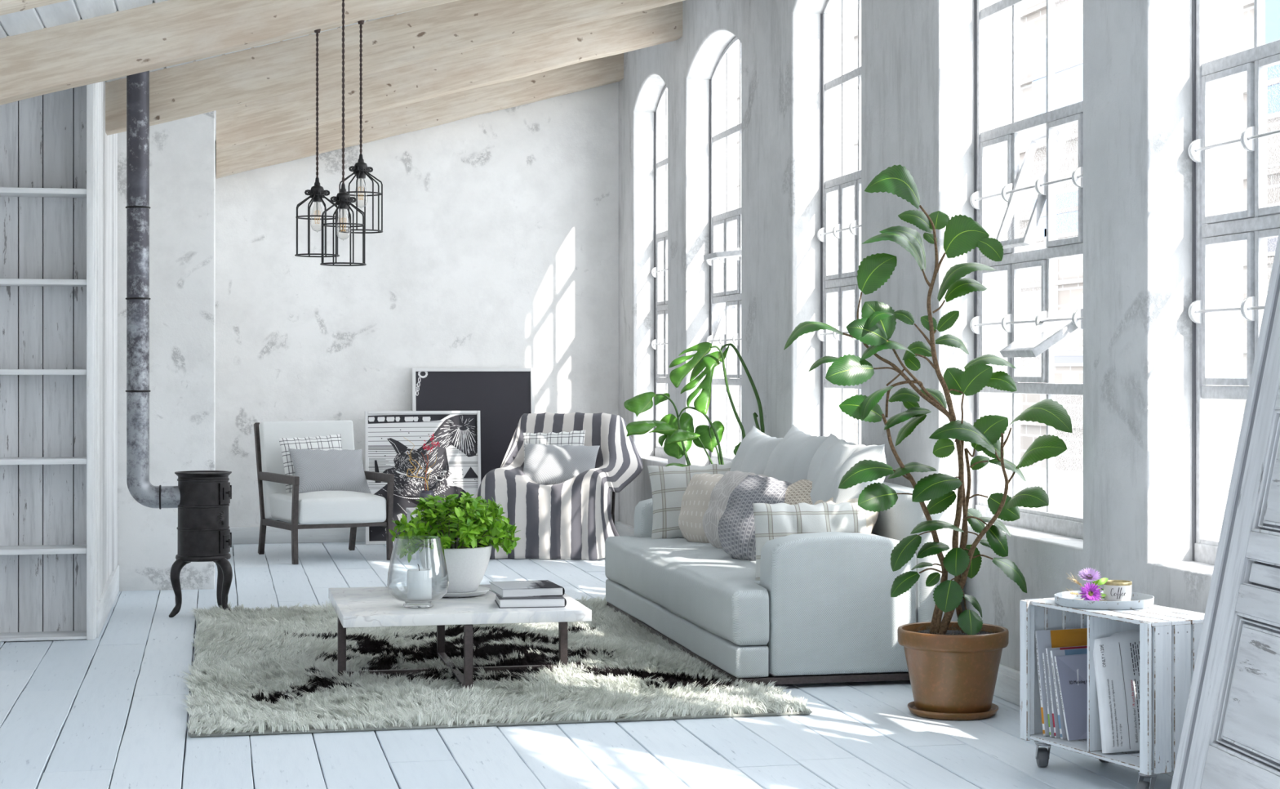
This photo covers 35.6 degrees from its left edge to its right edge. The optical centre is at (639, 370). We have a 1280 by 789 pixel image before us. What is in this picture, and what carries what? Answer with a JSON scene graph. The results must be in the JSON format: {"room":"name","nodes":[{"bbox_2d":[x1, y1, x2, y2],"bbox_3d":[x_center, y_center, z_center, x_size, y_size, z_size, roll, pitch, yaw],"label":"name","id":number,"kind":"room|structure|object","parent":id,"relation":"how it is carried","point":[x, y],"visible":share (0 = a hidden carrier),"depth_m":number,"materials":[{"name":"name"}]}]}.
{"room":"living room","nodes":[
{"label":"living room","id":0,"kind":"room"},
{"bbox_2d":[93,80,117,639],"bbox_3d":[-3.799,-0.150,10.722,1.827,3.100,2.645,0,0,-12],"label":"wall","id":1,"kind":"structure","parent":0,"point":[105,147],"depth_m":10.56,"materials":[{"name":"white paint"}]},
{"bbox_2d":[96,564,119,637],"bbox_3d":[-2.866,1.222,10.713,0.027,0.155,2.110,0,0,-12],"label":"baseboard","id":2,"kind":"structure","parent":1,"relation":"attached to","point":[111,588],"depth_m":10.46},
{"bbox_2d":[117,111,215,592],"bbox_3d":[-3.156,-0.250,13.376,0.588,3.300,3.220,0,0,-12],"label":"wall","id":3,"kind":"structure","parent":0,"point":[182,151],"depth_m":11.81,"materials":[{"name":"white paint"}]},
{"bbox_2d":[0,0,422,142],"bbox_3d":[-1.105,-1.916,7.049,6.170,1.866,16.850,0,0,-12],"label":"ceiling","id":4,"kind":"structure","parent":0,"point":[67,11],"depth_m":8.60,"materials":[{"name":"white paint"}]},
{"bbox_2d":[0,0,66,15],"bbox_3d":[-1.152,-1.671,7.079,5.450,1.745,0.173,0,0,-12],"label":"ceiling beam","id":5,"kind":"structure","parent":4,"relation":"attached to","point":[6,6],"depth_m":6.87,"materials":[{"name":"brown wood"}]},
{"bbox_2d":[0,0,458,105],"bbox_3d":[-1.572,-1.670,9.054,5.450,1.748,0.173,0,0,-12],"label":"ceiling beam","id":6,"kind":"structure","parent":4,"relation":"attached to","point":[153,36],"depth_m":8.85,"materials":[{"name":"brown wood"}]},
{"bbox_2d":[294,28,339,257],"bbox_3d":[-1.472,-1.041,9.082,0.202,1.037,0.202,0,0,-1],"label":"pendant lamp","id":7,"kind":"object","parent":6,"relation":"hanging from","point":[317,192],"visible":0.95,"depth_m":9.07,"materials":[{"name":"black metal"}]},
{"bbox_2d":[304,177,329,201],"bbox_3d":[-1.472,-0.826,9.082,0.107,0.109,0.062,0,0,11],"label":"socket","id":8,"kind":"object","parent":7,"relation":"attached to","point":[317,192],"depth_m":9.06,"materials":[{"name":"black metal"}]},
{"bbox_2d":[338,19,382,233],"bbox_3d":[-1.285,-1.126,9.168,0.203,0.974,0.203,0,0,-26],"label":"pendant lamp","id":9,"kind":"object","parent":6,"relation":"hanging from","point":[360,169],"visible":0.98,"depth_m":9.16,"materials":[{"name":"black metal"}]},
{"bbox_2d":[348,154,373,178],"bbox_3d":[-1.286,-0.942,9.168,0.062,0.109,0.107,0,0,37],"label":"socket","id":10,"kind":"object","parent":9,"relation":"attached to","point":[360,169],"depth_m":9.15,"materials":[{"name":"black metal"}]},
{"bbox_2d":[320,0,366,266],"bbox_3d":[-1.310,-1.164,8.790,0.202,1.394,0.202,0,0,31],"label":"pendant lamp","id":11,"kind":"object","parent":4,"relation":"hanging from","point":[343,199],"visible":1,"depth_m":8.79,"materials":[{"name":"black metal"}]},
{"bbox_2d":[330,183,356,208],"bbox_3d":[-1.310,-0.769,8.790,0.107,0.109,0.062,0,0,7],"label":"socket","id":12,"kind":"object","parent":11,"relation":"attached to","point":[343,198],"depth_m":8.77,"materials":[{"name":"black metal"}]},
{"bbox_2d":[105,0,684,135],"bbox_3d":[-1.099,-1.913,11.149,3.655,1.262,0.172,0,0,-12],"label":"ceiling beam","id":13,"kind":"structure","parent":4,"relation":"attached to","point":[224,81],"depth_m":10.96,"materials":[{"name":"brown wood"}]},
{"bbox_2d":[216,53,623,178],"bbox_3d":[-1.646,-1.989,15.116,3.075,1.110,0.173,0,0,-12],"label":"ceiling beam","id":14,"kind":"structure","parent":4,"relation":"attached to","point":[388,122],"depth_m":15.04,"materials":[{"name":"brown wood"}]},
{"bbox_2d":[216,0,682,149],"bbox_3d":[-1.234,-1.989,13.174,3.075,1.110,0.174,0,0,-12],"label":"ceiling beam","id":15,"kind":"structure","parent":4,"relation":"attached to","point":[295,111],"depth_m":13.10,"materials":[{"name":"brown wood"}]},
{"bbox_2d":[215,81,618,544],"bbox_3d":[-1.974,-0.625,15.273,3.690,4.050,0.200,0,0,-12],"label":"wall","id":16,"kind":"structure","parent":0,"point":[497,246],"depth_m":15.23,"materials":[{"name":"white paint"}]},
{"bbox_2d":[228,520,616,543],"bbox_3d":[-1.673,1.238,15.226,3.082,0.125,0.038,0,0,-12],"label":"baseboard","id":17,"kind":"structure","parent":16,"relation":"attached to","point":[244,535],"depth_m":15.02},
{"bbox_2d":[0,542,1173,788],"bbox_3d":[-1.143,1.374,5.380,7.000,0.151,21.000,0,0,-12],"label":"floor","id":18,"kind":"structure","parent":0,"point":[106,711],"depth_m":6.96,"materials":[{"name":"grey wood"}]},
{"bbox_2d":[0,83,93,641],"bbox_3d":[-3.552,-0.070,9.538,1.817,2.740,0.247,0,0,-12],"label":"bookcase","id":19,"kind":"object","parent":18,"relation":"on","point":[46,140],"visible":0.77,"depth_m":9.77,"materials":[{"name":"grey wood"}]},
{"bbox_2d":[124,70,232,617],"bbox_3d":[-2.455,-0.152,10.612,0.555,2.902,0.317,0,0,-12],"label":"stove","id":20,"kind":"object","parent":18,"relation":"on","point":[202,498],"visible":0.98,"depth_m":10.51,"materials":[{"name":"black metal"}]},
{"bbox_2d":[253,419,394,564],"bbox_3d":[-2.223,0.831,13.937,0.704,0.949,1.012,0,0,-26],"label":"armchair","id":21,"kind":"object","parent":18,"relation":"on","point":[279,508],"visible":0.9,"depth_m":13.70,"materials":[{"name":"white fabric"}]},
{"bbox_2d":[258,419,354,519],"bbox_3d":[-2.361,0.706,14.215,0.682,0.706,0.110,0,-13,-27],"label":"cushion","id":22,"kind":"object","parent":21,"relation":"on","point":[270,456],"depth_m":14.11,"materials":[{"name":"fabric"}]},
{"bbox_2d":[278,433,342,493],"bbox_3d":[-2.294,0.650,14.002,0.475,0.405,0.164,0,0,-29],"label":"plaid cushion","id":23,"kind":"object","parent":21,"relation":"on","point":[330,442],"visible":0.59,"depth_m":13.97,"materials":[{"name":"white fabric"}]},
{"bbox_2d":[269,490,386,524],"bbox_3d":[-2.183,0.951,13.858,0.632,0.244,0.786,0,0,-27],"label":"seat cushion","id":24,"kind":"object","parent":21,"relation":"on","point":[317,507],"depth_m":13.55,"materials":[{"name":"fabric"}]},
{"bbox_2d":[288,448,371,493],"bbox_3d":[-2.167,0.700,13.904,0.549,0.318,0.226,0,0,-27],"label":"cushion","id":25,"kind":"object","parent":21,"relation":"on","point":[317,469],"visible":0.97,"depth_m":13.85,"materials":[{"name":"fabric"}]},
{"bbox_2d":[364,410,480,544],"bbox_3d":[-1.634,0.802,15.013,0.870,0.999,0.118,0,0,-12],"label":"framed print","id":26,"kind":"object","parent":18,"relation":"on","point":[456,468],"visible":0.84,"depth_m":15.02,"materials":[{"name":"white"}]},
{"bbox_2d":[405,507,458,559],"bbox_3d":[-1.419,1.135,13.940,0.400,0.330,0.400,0,0,-12],"label":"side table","id":27,"kind":"object","parent":18,"relation":"on","point":[409,510],"visible":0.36,"depth_m":13.90,"materials":[{"name":"white"}]},
{"bbox_2d":[419,489,434,501],"bbox_3d":[-1.486,0.902,13.895,0.104,0.134,0.104,0,0,-12],"label":"bottle vase","id":28,"kind":"object","parent":27,"relation":"on","point":[423,493],"visible":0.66,"depth_m":13.85,"materials":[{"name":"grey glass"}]},
{"bbox_2d":[403,436,436,490],"bbox_3d":[-1.531,0.703,13.883,0.231,0.480,0.046,0,0,-13],"label":"twig","id":29,"kind":"object","parent":28,"relation":"in","point":[403,437],"visible":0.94,"depth_m":13.88,"materials":[{"name":"brown"}]},
{"bbox_2d":[421,431,439,490],"bbox_3d":[-1.460,0.687,13.900,0.131,0.511,0.067,0,0,-12],"label":"twig","id":30,"kind":"object","parent":28,"relation":"in","point":[433,435],"visible":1,"depth_m":13.89,"materials":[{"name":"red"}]},
{"bbox_2d":[412,368,534,481],"bbox_3d":[-1.269,0.640,15.222,0.936,1.322,0.146,0,0,-12],"label":"framed poster","id":31,"kind":"object","parent":18,"relation":"on","point":[501,396],"visible":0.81,"depth_m":15.26,"materials":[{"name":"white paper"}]},
{"bbox_2d":[177,595,812,737],"bbox_3d":[-0.855,1.263,9.075,2.444,0.072,3.766,0,0,-12],"label":"shaggy rug","id":32,"kind":"object","parent":18,"relation":"on","point":[273,670],"visible":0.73,"depth_m":8.16,"materials":[{"name":"fabric"}]},
{"bbox_2d":[328,584,591,688],"bbox_3d":[-0.789,1.131,8.435,0.994,0.333,1.050,0,0,-12],"label":"coffee table","id":33,"kind":"object","parent":32,"relation":"on","point":[354,606],"visible":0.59,"depth_m":8.04,"materials":[{"name":"white stone"}]},
{"bbox_2d":[386,535,448,608],"bbox_3d":[-0.906,0.823,8.136,0.254,0.283,0.254,0,0,-12],"label":"hurricane vase","id":34,"kind":"object","parent":33,"relation":"on","point":[442,593],"visible":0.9,"depth_m":8.10,"materials":[{"name":"clear glass"}]},
{"bbox_2d":[407,564,431,599],"bbox_3d":[-0.902,0.863,8.137,0.100,0.147,0.100,0,0,-12],"label":"candle","id":35,"kind":"object","parent":34,"relation":"in","point":[419,580],"visible":0.98,"depth_m":8.10,"materials":[{"name":"white wax"}]},
{"bbox_2d":[431,586,490,597],"bbox_3d":[-0.797,0.953,8.572,0.304,0.024,0.304,0,0,-12],"label":"saucer","id":36,"kind":"object","parent":33,"relation":"on","point":[480,590],"visible":0.54,"depth_m":8.46,"materials":[{"name":"grey ceramic"}]},
{"bbox_2d":[389,491,520,592],"bbox_3d":[-0.784,0.735,8.576,0.552,0.424,0.538,0,0,-21],"label":"potted herb","id":37,"kind":"object","parent":36,"relation":"on","point":[468,519],"visible":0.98,"depth_m":8.47,"materials":[{"name":"green plant"}]},
{"bbox_2d":[418,542,492,592],"bbox_3d":[-0.797,0.850,8.572,0.318,0.195,0.318,0,0,-12],"label":"pot","id":38,"kind":"object","parent":37,"relation":"attached to","point":[467,566],"depth_m":8.46,"materials":[{"name":"white ceramic"}]},
{"bbox_2d":[494,594,566,608],"bbox_3d":[-0.455,0.946,8.241,0.276,0.038,0.275,0,0,-8],"label":"book","id":39,"kind":"object","parent":33,"relation":"on","point":[539,601],"visible":0.82,"depth_m":8.11,"materials":[{"name":"grey paper"}]},
{"bbox_2d":[488,579,564,597],"bbox_3d":[-0.473,0.908,8.298,0.263,0.036,0.285,0,0,-15],"label":"book","id":40,"kind":"object","parent":39,"relation":"on","point":[542,587],"visible":1,"depth_m":8.19,"materials":[{"name":"white paper"}]},
{"bbox_2d":[604,481,959,684],"bbox_3d":[0.566,0.902,9.541,1.025,0.796,2.819,0,0,-12],"label":"sofa","id":41,"kind":"object","parent":32,"relation":"on","point":[820,602],"visible":0.73,"depth_m":8.22,"materials":[{"name":"fabric"}]},
{"bbox_2d":[604,535,769,645],"bbox_3d":[0.508,1.009,9.529,0.905,0.297,2.778,0,0,-12],"label":"seat cushion","id":42,"kind":"object","parent":41,"relation":"on","point":[710,597],"depth_m":8.96,"materials":[{"name":"fabric"}]},
{"bbox_2d":[647,462,732,538],"bbox_3d":[0.332,0.685,10.490,0.579,0.424,0.210,0,0,-4],"label":"plaid cushion","id":43,"kind":"object","parent":41,"relation":"on","point":[668,484],"visible":0.41,"depth_m":10.44,"materials":[{"name":"white fabric"}]},
{"bbox_2d":[678,472,723,542],"bbox_3d":[0.404,0.719,10.139,0.315,0.388,0.425,0,0,-44],"label":"cushion","id":44,"kind":"object","parent":41,"relation":"on","point":[695,500],"visible":0.45,"depth_m":10.09,"materials":[{"name":"beige fabric"}]},
{"bbox_2d":[702,470,767,547],"bbox_3d":[0.529,0.703,9.701,0.472,0.421,0.326,0,0,42],"label":"cushion","id":45,"kind":"object","parent":41,"relation":"on","point":[721,492],"visible":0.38,"depth_m":9.68,"materials":[{"name":"beige fabric"}]},
{"bbox_2d":[718,474,791,560],"bbox_3d":[0.597,0.703,9.181,0.504,0.428,0.339,0,0,44],"label":"cushion","id":46,"kind":"object","parent":41,"relation":"on","point":[736,528],"visible":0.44,"depth_m":9.13,"materials":[{"name":"fabric"}]},
{"bbox_2d":[729,425,782,474],"bbox_3d":[0.583,0.610,10.368,0.315,0.637,0.704,0,0,-7],"label":"cushion","id":47,"kind":"object","parent":41,"relation":"on","point":[753,454],"visible":0.23,"depth_m":10.20,"materials":[{"name":"fabric"}]},
{"bbox_2d":[763,423,828,483],"bbox_3d":[0.726,0.595,9.673,0.334,0.652,0.715,0,0,-6],"label":"cushion","id":48,"kind":"object","parent":41,"relation":"on","point":[789,461],"visible":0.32,"depth_m":9.54,"materials":[{"name":"fabric"}]},
{"bbox_2d":[784,479,813,504],"bbox_3d":[0.768,0.671,9.017,0.310,0.349,0.405,0,0,-27],"label":"cushion","id":49,"kind":"object","parent":41,"relation":"on","point":[798,491],"visible":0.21,"depth_m":9.02,"materials":[{"name":"beige fabric"}]},
{"bbox_2d":[752,502,866,580],"bbox_3d":[0.730,0.745,8.468,0.501,0.367,0.159,0,0,-8],"label":"plaid cushion","id":50,"kind":"object","parent":41,"relation":"on","point":[771,521],"visible":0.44,"depth_m":8.44,"materials":[{"name":"white fabric"}]},
{"bbox_2d":[813,497,878,533],"bbox_3d":[0.859,0.710,8.732,0.273,0.351,0.440,0,0,-29],"label":"cushion","id":51,"kind":"object","parent":41,"relation":"on","point":[871,517],"visible":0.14,"depth_m":8.58,"materials":[{"name":"beige fabric"}]},
{"bbox_2d":[806,433,886,504],"bbox_3d":[0.885,0.605,8.950,0.306,0.628,0.789,0,0,-16],"label":"cushion","id":52,"kind":"object","parent":41,"relation":"on","point":[835,456],"visible":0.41,"depth_m":8.84,"materials":[{"name":"fabric"}]},
{"bbox_2d":[610,490,615,524],"bbox_3d":[-0.585,0.831,14.252,0.704,0.949,1.012,0,0,9],"label":"armchair","id":53,"kind":"object","parent":18,"relation":"on","point":[612,493],"visible":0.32,"depth_m":14.49,"materials":[{"name":"brown wood"}]},
{"bbox_2d":[474,412,643,559],"bbox_3d":[-0.561,0.800,14.215,1.064,0.991,1.178,0,0,9],"label":"striped throw","id":54,"kind":"object","parent":53,"relation":"on","point":[571,518],"visible":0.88,"depth_m":13.73,"materials":[{"name":"fabric"}]},
{"bbox_2d":[523,429,585,460],"bbox_3d":[-0.622,0.630,14.369,0.480,0.405,0.165,0,0,9],"label":"plaid cushion","id":55,"kind":"object","parent":54,"relation":"on","point":[575,437],"visible":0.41,"depth_m":14.38,"materials":[{"name":"white fabric"}]},
{"bbox_2d":[523,443,599,484],"bbox_3d":[-0.575,0.680,14.216,0.550,0.318,0.226,0,0,9],"label":"cushion","id":56,"kind":"object","parent":54,"relation":"on","point":[545,464],"visible":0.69,"depth_m":14.18,"materials":[{"name":"fabric"}]},
{"bbox_2d":[623,342,764,466],"bbox_3d":[0.301,0.569,11.164,0.821,1.460,0.376,0,0,-18],"label":"monstera plant","id":57,"kind":"object","parent":18,"relation":"on","point":[679,434],"visible":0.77,"depth_m":11.13,"materials":[{"name":"green plant"}]},
{"bbox_2d":[907,701,998,720],"bbox_3d":[1.186,1.284,7.543,0.342,0.030,0.342,0,0,-12],"label":"saucer","id":58,"kind":"object","parent":18,"relation":"on","point":[911,705],"visible":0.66,"depth_m":7.41,"materials":[{"name":"brown ceramic"}]},
{"bbox_2d":[783,164,1071,713],"bbox_3d":[1.123,0.250,7.536,1.081,2.065,0.474,0,0,20],"label":"ficus plant","id":59,"kind":"object","parent":58,"relation":"on","point":[953,666],"visible":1,"depth_m":7.50,"materials":[{"name":"green plant"}]},
{"bbox_2d":[1019,597,1204,788],"bbox_3d":[1.525,1.026,6.309,0.337,0.547,0.660,0,0,-24],"label":"trolley","id":60,"kind":"object","parent":18,"relation":"on","point":[1170,637],"visible":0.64,"depth_m":6.12,"materials":[{"name":"grey wood"}]},
{"bbox_2d":[1042,653,1054,736],"bbox_3d":[1.414,1.057,6.536,0.191,0.268,0.050,0,0,-24],"label":"magazine","id":61,"kind":"object","parent":60,"relation":"in","point":[1044,655],"visible":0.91,"depth_m":6.50,"materials":[{"name":"white paper"}]},
{"bbox_2d":[1034,626,1087,735],"bbox_3d":[1.411,1.022,6.561,0.226,0.338,0.062,0,0,-24],"label":"magazine","id":62,"kind":"object","parent":60,"relation":"in","point":[1049,638],"visible":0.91,"depth_m":6.54,"materials":[{"name":"white paper"}]},
{"bbox_2d":[1045,644,1087,737],"bbox_3d":[1.432,1.049,6.525,0.206,0.285,0.060,0,0,-24],"label":"magazine","id":63,"kind":"object","parent":60,"relation":"in","point":[1055,713],"visible":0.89,"depth_m":6.48,"materials":[{"name":"white paper"}]},
{"bbox_2d":[1049,648,1087,738],"bbox_3d":[1.445,1.051,6.504,0.206,0.280,0.070,0,0,-24],"label":"magazine","id":64,"kind":"object","parent":60,"relation":"in","point":[1063,734],"visible":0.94,"depth_m":6.47,"materials":[{"name":"white paper"}]},
{"bbox_2d":[1053,653,1087,740],"bbox_3d":[1.458,1.059,6.482,0.206,0.264,0.082,0,0,-24],"label":"magazine","id":65,"kind":"object","parent":60,"relation":"in","point":[1071,669],"visible":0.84,"depth_m":6.46,"materials":[{"name":"white paper"}]},
{"bbox_2d":[1053,590,1154,609],"bbox_3d":[1.493,0.738,6.405,0.314,0.028,0.314,0,0,-12],"label":"tray","id":66,"kind":"object","parent":60,"relation":"on","point":[1138,600],"visible":0.77,"depth_m":6.29,"materials":[{"name":"wood"}]},
{"bbox_2d":[1062,587,1080,595],"bbox_3d":[1.400,0.710,6.391,0.106,0.030,0.023,0,0,-33],"label":"wheat ear","id":67,"kind":"object","parent":66,"relation":"on","point":[1070,592],"visible":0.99,"depth_m":6.38,"materials":[{"name":"brown plant"}]},
{"bbox_2d":[1066,572,1084,586],"bbox_3d":[1.412,0.683,6.401,0.115,0.072,0.024,0,0,-32],"label":"wheat ear","id":68,"kind":"object","parent":66,"relation":"on","point":[1073,580],"visible":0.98,"depth_m":6.39,"materials":[{"name":"brown plant"}]},
{"bbox_2d":[1078,582,1106,600],"bbox_3d":[1.491,0.710,6.391,0.058,0.080,0.215,0,0,44],"label":"flower","id":69,"kind":"object","parent":66,"relation":"on","point":[1092,591],"visible":0.94,"depth_m":6.33,"materials":[{"name":"purple plant"}]},
{"bbox_2d":[1078,567,1108,597],"bbox_3d":[1.495,0.688,6.416,0.190,0.112,0.072,0,0,-25],"label":"flower","id":70,"kind":"object","parent":66,"relation":"on","point":[1089,574],"visible":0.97,"depth_m":6.40,"materials":[{"name":"purple plant"}]},
{"bbox_2d":[1097,579,1132,600],"bbox_3d":[1.541,0.714,6.439,0.100,0.068,0.092,0,0,40],"label":"coffee cup","id":71,"kind":"object","parent":66,"relation":"on","point":[1114,589],"visible":0.86,"depth_m":6.40,"materials":[{"name":"white ceramic"}]},
{"bbox_2d":[1093,629,1172,752],"bbox_3d":[1.550,1.000,6.264,0.262,0.383,0.104,0,0,-24],"label":"books","id":72,"kind":"object","parent":60,"relation":"in","point":[1116,656],"visible":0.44,"depth_m":6.22,"materials":[{"name":"white paper"}]},
{"bbox_2d":[1099,644,1105,666],"bbox_3d":[1.448,0.891,6.226,0.011,0.069,0.016,0,0,-24],"label":"print","id":73,"kind":"object","parent":72,"relation":"attached to","point":[1102,647],"depth_m":6.23,"materials":[{"name":"black"}]},
{"bbox_2d":[1107,640,1139,746],"bbox_3d":[1.556,1.014,6.254,0.211,0.329,0.099,0,0,-12],"label":"print","id":74,"kind":"object","parent":72,"relation":"attached to","point":[1123,656],"depth_m":6.22},
{"bbox_2d":[1170,229,1279,788],"bbox_3d":[1.753,0.207,5.170,0.480,2.182,0.860,0,0,-7],"label":"door","id":75,"kind":"structure","parent":18,"relation":"on","point":[1230,736],"depth_m":5.39,"materials":[{"name":"white wood"}]},
{"bbox_2d":[618,0,1243,671],"bbox_3d":[1.869,-0.625,6.838,0.360,4.050,18.600,0,0,-12],"label":"wall","id":76,"kind":"structure","parent":0,"point":[917,55],"depth_m":8.72,"materials":[{"name":"grey paint"}]},
{"bbox_2d":[651,84,667,457],"bbox_3d":[0.250,-0.744,14.486,0.097,2.784,1.193,0,0,-12],"label":"window","id":77,"kind":"structure","parent":76,"relation":"in","point":[660,271],"depth_m":15.03,"materials":[{"name":"grey"}]},
{"bbox_2d":[701,36,741,464],"bbox_3d":[0.642,-0.744,12.670,0.497,2.784,1.458,0,0,-12],"label":"window","id":78,"kind":"structure","parent":76,"relation":"in","point":[732,299],"depth_m":13.01,"materials":[{"name":"grey"}]},
{"bbox_2d":[615,520,1019,705],"bbox_3d":[1.675,1.238,6.862,0.050,0.125,17.728,0,0,-12],"label":"baseboard","id":79,"kind":"structure","parent":76,"relation":"attached to","point":[1007,682],"depth_m":7.86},
{"bbox_2d":[817,0,861,444],"bbox_3d":[1.134,-0.744,10.330,0.097,2.784,1.201,0,0,-12],"label":"window","id":80,"kind":"structure","parent":76,"relation":"in","point":[843,282],"depth_m":10.68,"materials":[{"name":"grey"}]},
{"bbox_2d":[969,0,1083,538],"bbox_3d":[1.638,-0.744,7.984,0.429,2.784,1.480,0,0,-12],"label":"window","id":81,"kind":"structure","parent":76,"relation":"in","point":[1014,260],"depth_m":8.29,"materials":[{"name":"grey"}]},
{"bbox_2d":[1188,0,1279,564],"bbox_3d":[2.046,-0.744,6.040,0.097,2.784,1.473,0,0,-12],"label":"window","id":82,"kind":"structure","parent":76,"relation":"in","point":[1260,222],"depth_m":6.68,"materials":[{"name":"grey"}]},
{"label":"outside","id":83,"kind":"structure","parent":0,"visible":0},
{"bbox_2d":[737,432,1083,515],"bbox_3d":[12.716,1.800,44.619,36.570,0.200,98.000,0,0,-12],"label":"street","id":84,"kind":"structure","parent":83,"point":[1068,486],"depth_m":29.28,"materials":[{"name":"white"}]},
{"bbox_2d":[737,0,1279,473],"bbox_3d":[5.157,-3.550,44.035,0.600,10.500,54.000,0,0,-12],"label":"brick building","id":85,"kind":"structure","parent":84,"relation":"on","point":[1068,14],"depth_m":33.57,"materials":[{"name":"white"}]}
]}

